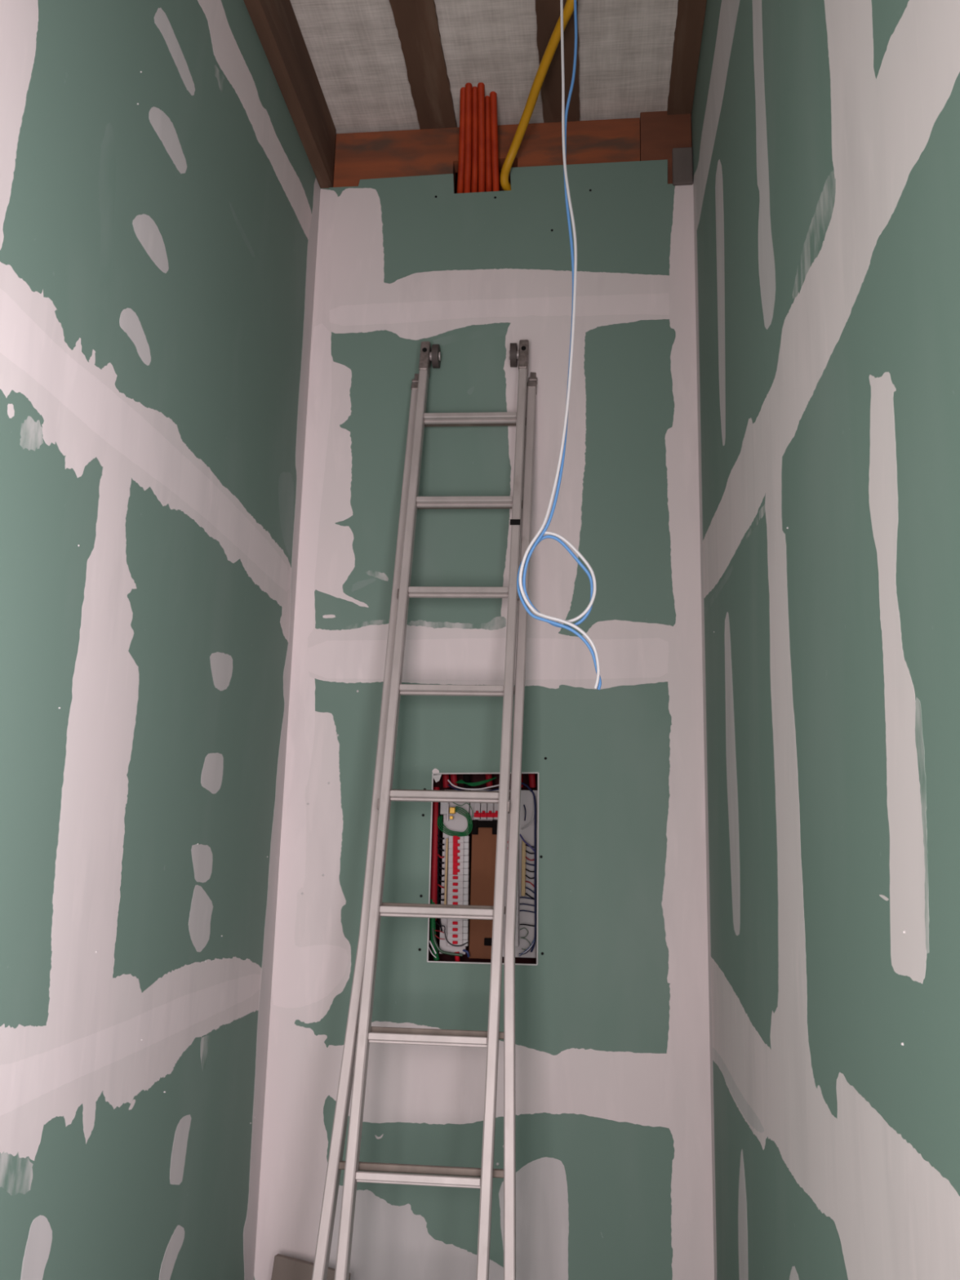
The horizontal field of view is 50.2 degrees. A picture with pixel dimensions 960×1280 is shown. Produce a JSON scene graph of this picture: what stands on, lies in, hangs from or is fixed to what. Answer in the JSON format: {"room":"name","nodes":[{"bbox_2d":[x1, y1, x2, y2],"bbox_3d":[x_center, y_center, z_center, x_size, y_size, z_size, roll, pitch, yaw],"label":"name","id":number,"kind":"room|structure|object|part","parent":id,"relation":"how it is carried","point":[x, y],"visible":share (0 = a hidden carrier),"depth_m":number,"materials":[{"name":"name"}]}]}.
{"room":"unfinished utility room","nodes":[
{"label":"unfinished utility room","id":0,"kind":"room"},
{"bbox_2d":[0,0,320,1279],"bbox_3d":[-0.788,-0.045,1.385,0.014,4.258,3.612,0,-11,6],"label":"wall","id":1,"kind":"structure","parent":0,"point":[160,189],"depth_m":2.11,"materials":[{"name":"paint"}]},
{"bbox_2d":[243,0,336,188],"bbox_3d":[-0.714,-2.017,1.779,0.038,0.234,3.610,0,-11,6],"label":"joist","id":2,"kind":"object","parent":1,"relation":"attached to","point":[275,23],"visible":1,"depth_m":3.11,"materials":[{"name":"brown wood"}]},
{"bbox_2d":[332,164,457,193],"bbox_3d":[-0.146,-0.121,1.437,1.654,4.458,4.020,0,-11,6],"label":"wall","id":3,"kind":"structure","parent":0,"point":[456,173],"depth_m":3.69,"materials":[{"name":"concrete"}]},
{"bbox_2d":[470,170,511,192],"bbox_3d":[0.027,-1.412,3.563,0.220,0.638,0.035,0,-11,6],"label":"backing","id":4,"kind":"object","parent":3,"relation":"attached to","point":[500,171],"visible":0.02,"depth_m":3.58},
{"bbox_2d":[253,160,714,1279],"bbox_3d":[0.030,0.405,3.045,1.254,4.072,0.024,0,-11,6],"label":"wall","id":5,"kind":"structure","parent":0,"point":[614,1168],"depth_m":3.07,"materials":[{"name":"paint"}]},
{"bbox_2d":[428,773,537,964],"bbox_3d":[0.020,0.675,3.079,0.367,0.601,0.140,0,-11,6],"label":"electrical panel","id":6,"kind":"object","parent":5,"relation":"attached to","point":[464,834],"visible":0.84,"depth_m":3.04,"materials":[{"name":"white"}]},
{"bbox_3d":[-0.075,0.689,3.058,0.078,0.477,0.007,0,-11,6],"label":"mounting plate","id":7,"kind":"part","parent":6,"relation":"part of","materials":[{"name":"grey plastic"}]},
{"bbox_3d":[0.071,0.503,3.080,0.203,0.104,0.007,0,-11,6],"label":"mounting plate","id":8,"kind":"part","parent":6,"relation":"part of","materials":[{"name":"grey plastic"}]},
{"bbox_3d":[0.117,0.736,3.029,0.102,0.389,0.007,0,-11,6],"label":"mounting plate","id":9,"kind":"part","parent":6,"relation":"part of","materials":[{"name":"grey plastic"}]},
{"bbox_2d":[333,117,639,191],"bbox_3d":[0.019,-1.606,3.503,1.042,0.295,0.062,0,-11,6],"label":"wooden beam","id":10,"kind":"structure","parent":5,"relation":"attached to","point":[358,156],"depth_m":3.49,"materials":[{"name":"brown wood"}]},
{"bbox_2d":[640,111,691,183],"bbox_3d":[0.622,-1.632,3.438,0.168,0.289,0.064,0,-11,6],"label":"header","id":11,"kind":"object","parent":5,"relation":"attached to","point":[660,132],"visible":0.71,"depth_m":3.42,"materials":[{"name":"brown wood"}]},
{"bbox_2d":[671,146,693,186],"bbox_3d":[0.667,-1.557,3.377,0.065,0.133,0.024,0,-11,6],"label":"block","id":12,"kind":"object","parent":5,"relation":"attached to","point":[682,157],"visible":1,"depth_m":3.36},
{"bbox_2d":[289,0,692,164],"bbox_3d":[-0.102,-2.182,1.792,1.654,0.116,3.900,0,-11,6],"label":"ceiling","id":13,"kind":"structure","parent":0,"point":[353,46],"depth_m":3.21,"materials":[{"name":"white fabric"}]},
{"bbox_2d":[389,0,457,128],"bbox_3d":[-0.332,-2.129,1.786,0.133,0.032,3.660,0,-11,6],"label":"joist","id":14,"kind":"object","parent":13,"relation":"attached to","point":[416,23],"visible":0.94,"depth_m":3.22,"materials":[{"name":"brown wood"}]},
{"bbox_2d":[456,87,465,193],"bbox_3d":[-0.062,-1.560,3.406,0.027,0.505,0.220,2,-11,-2],"label":"conduit","id":15,"kind":"object","parent":13,"relation":"attached to","point":[460,175],"visible":0.56,"depth_m":3.44,"materials":[{"name":"red plastic"}]},
{"bbox_2d":[463,82,472,192],"bbox_3d":[-0.042,-1.556,3.382,0.026,0.521,0.216,1,-11,0],"label":"conduit","id":16,"kind":"object","parent":13,"relation":"hanging from","point":[468,86],"visible":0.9,"depth_m":3.40,"materials":[{"name":"red plastic"}]},
{"bbox_2d":[471,86,478,192],"bbox_3d":[-0.020,-1.559,3.402,0.026,0.506,0.221,1,-11,1],"label":"conduit","id":17,"kind":"object","parent":13,"relation":"hanging from","point":[474,173],"visible":0.62,"depth_m":3.43,"materials":[{"name":"red plastic"}]},
{"bbox_2d":[477,82,485,191],"bbox_3d":[0.002,-1.554,3.378,0.026,0.524,0.213,1,-11,3],"label":"conduit","id":18,"kind":"object","parent":13,"relation":"hanging from","point":[481,86],"visible":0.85,"depth_m":3.40,"materials":[{"name":"red plastic"}]},
{"bbox_2d":[484,95,492,191],"bbox_3d":[0.025,-1.553,3.420,0.025,0.507,0.175,0,-11,5],"label":"conduit","id":19,"kind":"object","parent":13,"relation":"hanging from","point":[488,175],"visible":0.44,"depth_m":3.44,"materials":[{"name":"red plastic"}]},
{"bbox_2d":[489,91,499,191],"bbox_3d":[0.046,-1.548,3.394,0.025,0.525,0.169,0,-12,7],"label":"conduit","id":20,"kind":"object","parent":13,"relation":"hanging from","point":[493,95],"visible":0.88,"depth_m":3.41,"materials":[{"name":"red plastic"}]},
{"bbox_2d":[499,0,577,191],"bbox_3d":[0.180,-1.653,3.123,0.065,0.433,0.780,4,-12,-14],"label":"conduit","id":21,"kind":"object","parent":13,"relation":"attached to","point":[568,9],"visible":0.88,"depth_m":3.19,"materials":[{"name":"yellow plastic"}]},
{"bbox_2d":[535,0,579,122],"bbox_3d":[0.086,-2.128,1.740,0.128,0.032,3.660,0,-11,6],"label":"joist","id":22,"kind":"object","parent":13,"relation":"attached to","point":[548,11],"visible":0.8,"depth_m":3.22,"materials":[{"name":"brown wood"}]},
{"bbox_2d":[518,0,599,688],"bbox_3d":[0.161,-0.988,1.980,0.143,2.188,0.020,0,-11,6],"label":"cable","id":23,"kind":"object","parent":13,"relation":"hanging from","point":[568,622],"visible":1,"depth_m":1.85,"materials":[{"name":"grey plastic"}]},
{"bbox_2d":[516,0,601,689],"bbox_3d":[0.161,-0.987,1.986,0.150,2.189,0.021,0,-11,6],"label":"cable","id":24,"kind":"object","parent":13,"relation":"hanging from","point":[540,537],"visible":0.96,"depth_m":1.83,"materials":[{"name":"blue plastic"}]},
{"bbox_2d":[666,0,706,115],"bbox_3d":[0.476,-2.127,1.697,0.083,0.032,3.660,0,-11,6],"label":"joist","id":25,"kind":"object","parent":13,"relation":"attached to","point":[690,20],"visible":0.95,"depth_m":3.17,"materials":[{"name":"brown wood"}]},
{"bbox_2d":[691,0,959,1279],"bbox_3d":[0.470,-0.057,1.250,0.014,4.288,3.612,0,-11,6],"label":"wall","id":26,"kind":"structure","parent":0,"point":[826,133],"depth_m":1.41,"materials":[{"name":"paint"}]},
{"bbox_3d":[-0.202,2.120,0.974,1.755,0.120,4.040,0,-11,6],"label":"floor","id":27,"kind":"structure","parent":0,"visible":0},
{"bbox_2d":[271,1253,351,1279],"bbox_3d":[-0.493,2.026,2.675,0.283,0.740,0.045,-2,-12,17],"label":"board","id":28,"kind":"object","parent":27,"relation":"on","point":[285,1268],"visible":0.8,"depth_m":2.75,"materials":[{"name":"beige wood"}]},
{"bbox_2d":[311,339,537,1279],"bbox_3d":[-0.120,0.662,2.628,0.548,3.427,0.769,0,-11,6],"label":"ladder","id":29,"kind":"object","parent":27,"relation":"on","point":[359,1033],"visible":0.98,"depth_m":2.63,"materials":[{"name":"metal"}]},
{"bbox_3d":[-0.308,0.711,2.647,0.067,3.257,0.736,-1,-12,14],"label":"rail","id":30,"kind":"part","parent":29,"relation":"part of","materials":[{"name":"metal"}]},
{"bbox_3d":[-0.265,0.654,2.621,0.028,3.207,0.712,0,-12,8],"label":"rail","id":31,"kind":"part","parent":29,"relation":"part of","materials":[{"name":"metal"}]},
{"bbox_3d":[0.049,0.656,2.594,0.028,3.207,0.712,0,-12,8],"label":"rail","id":32,"kind":"part","parent":29,"relation":"part of","materials":[{"name":"metal"}]},
{"bbox_3d":[0.094,0.714,2.615,0.063,3.257,0.725,1,-11,3],"label":"rail","id":33,"kind":"part","parent":29,"relation":"part of","materials":[{"name":"metal"}]}
]}

